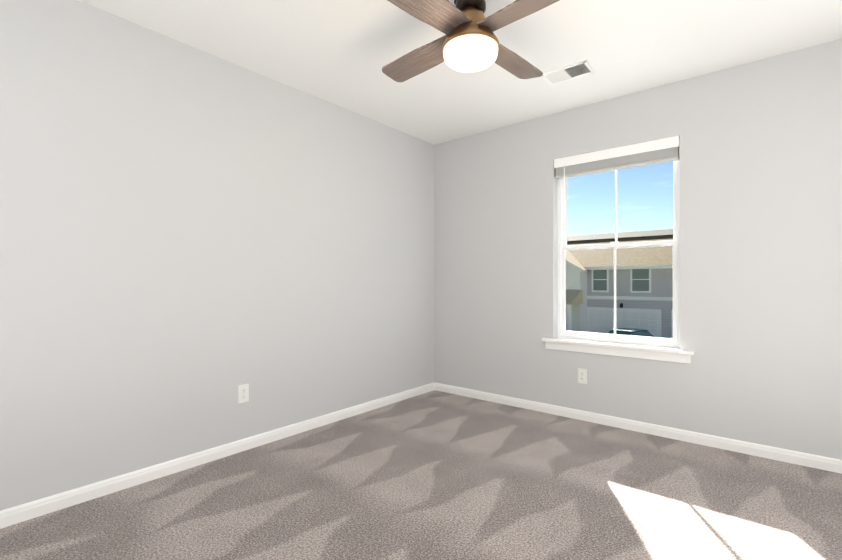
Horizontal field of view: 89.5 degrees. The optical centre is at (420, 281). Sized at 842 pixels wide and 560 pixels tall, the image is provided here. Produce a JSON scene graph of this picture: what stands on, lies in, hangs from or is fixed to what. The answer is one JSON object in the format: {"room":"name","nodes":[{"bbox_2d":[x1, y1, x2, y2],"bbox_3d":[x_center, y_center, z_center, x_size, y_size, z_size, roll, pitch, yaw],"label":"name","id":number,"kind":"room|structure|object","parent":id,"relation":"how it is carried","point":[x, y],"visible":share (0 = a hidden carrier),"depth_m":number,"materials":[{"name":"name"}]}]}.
{"room":"empty bedroom","nodes":[
{"label":"empty bedroom","id":0,"kind":"room"},
{"bbox_2d":[0,0,433,510],"bbox_3d":[-1.125,-0.144,2.873,0.200,2.440,3.700,0,0,40],"label":"wall","id":1,"kind":"structure","parent":0,"point":[192,238],"depth_m":2.41,"materials":[{"name":"grey paint"}]},
{"bbox_2d":[0,382,434,528],"bbox_3d":[-1.043,1.040,2.802,0.014,0.073,3.700,0,0,40],"label":"baseboard","id":2,"kind":"structure","parent":1,"relation":"attached to","point":[35,509],"depth_m":2.39,"materials":[{"name":"white wood"}]},
{"bbox_2d":[238,384,248,403],"bbox_3d":[-1.128,0.714,2.702,0.010,0.115,0.070,0,0,40],"label":"electrical outlet","id":3,"kind":"object","parent":1,"relation":"attached to","point":[243,393],"visible":1,"depth_m":2.70,"materials":[{"name":"white plastic"}]},
{"bbox_2d":[0,390,841,559],"bbox_3d":[0.223,1.124,1.754,3.700,0.100,4.100,0,0,40],"label":"floor","id":4,"kind":"structure","parent":0,"point":[435,475],"depth_m":2.07,"materials":[{"name":"carpet"}]},
{"bbox_2d":[78,0,841,144],"bbox_3d":[0.223,-1.416,1.759,3.700,0.100,4.100,0,0,40],"label":"ceiling","id":5,"kind":"structure","parent":0,"point":[341,53],"depth_m":2.45,"materials":[{"name":"white paint"}]},
{"bbox_2d":[382,0,559,81],"bbox_3d":[0.229,-1.183,1.962,0.874,0.364,0.874,0,0,-1],"label":"ceiling fan","id":6,"kind":"object","parent":5,"relation":"hanging from","point":[468,41],"visible":1,"depth_m":1.89,"materials":[{"name":"brown wood"}]},
{"bbox_2d":[541,60,594,85],"bbox_3d":[0.960,-1.359,2.783,0.300,0.009,0.185,0,0,40],"label":"ceiling vent","id":7,"kind":"object","parent":5,"relation":"in","point":[571,72],"visible":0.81,"depth_m":2.77,"materials":[{"name":"white metal"}]},
{"bbox_2d":[434,39,841,459],"bbox_3d":[1.466,-0.143,3.258,3.700,2.440,0.200,0,0,40],"label":"wall","id":8,"kind":"structure","parent":0,"point":[761,238],"depth_m":2.80,"materials":[{"name":"grey paint"}]},
{"bbox_2d":[578,368,586,383],"bbox_3d":[1.253,0.737,3.297,0.070,0.115,0.010,0,0,40],"label":"electrical outlet","id":9,"kind":"object","parent":8,"relation":"attached to","point":[582,376],"visible":1,"depth_m":3.29,"materials":[{"name":"white plastic"}]},
{"bbox_2d":[542,338,693,363],"bbox_3d":[1.430,0.507,3.183,1.053,0.087,0.129,0,0,40],"label":"window sill","id":10,"kind":"structure","parent":8,"relation":"attached to","point":[669,354],"depth_m":3.11,"materials":[{"name":"white wood"}]},
{"bbox_2d":[557,144,679,347],"bbox_3d":[1.494,-0.264,3.261,0.887,1.462,0.078,0,0,40],"label":"window unit","id":11,"kind":"structure","parent":8,"relation":"in","point":[562,249],"depth_m":3.25,"materials":[{"name":"white plastic"}]},
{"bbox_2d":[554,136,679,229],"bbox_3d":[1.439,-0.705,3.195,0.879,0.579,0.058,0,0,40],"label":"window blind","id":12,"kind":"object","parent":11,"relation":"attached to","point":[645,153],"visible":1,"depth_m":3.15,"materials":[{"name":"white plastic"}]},
{"bbox_2d":[434,383,841,473],"bbox_3d":[1.404,1.040,3.169,3.286,0.073,0.014,0,0,40],"label":"baseboard","id":13,"kind":"structure","parent":8,"relation":"attached to","point":[797,458],"depth_m":2.93,"materials":[{"name":"white wood"}]},
{"label":"outside","id":14,"kind":"structure","parent":0,"visible":0},
{"bbox_3d":[31.333,4.423,57.588,160.000,0.500,118.000,0,0,40],"label":"ground","id":15,"kind":"structure","parent":14,"visible":0},
{"bbox_2d":[566,229,672,338],"bbox_3d":[14.482,0.093,33.716,19.400,8.115,15.180,0,0,40],"label":"house","id":16,"kind":"structure","parent":15,"relation":"on","point":[584,297],"depth_m":29.59,"materials":[{"name":"grey"}]},
{"bbox_2d":[608,328,653,336],"bbox_3d":[11.813,3.403,23.900,4.455,1.420,1.952,0,0,-32],"label":"car","id":17,"kind":"object","parent":15,"relation":"on","point":[633,332],"depth_m":23.37,"materials":[{"name":"teal paint"}]}
]}

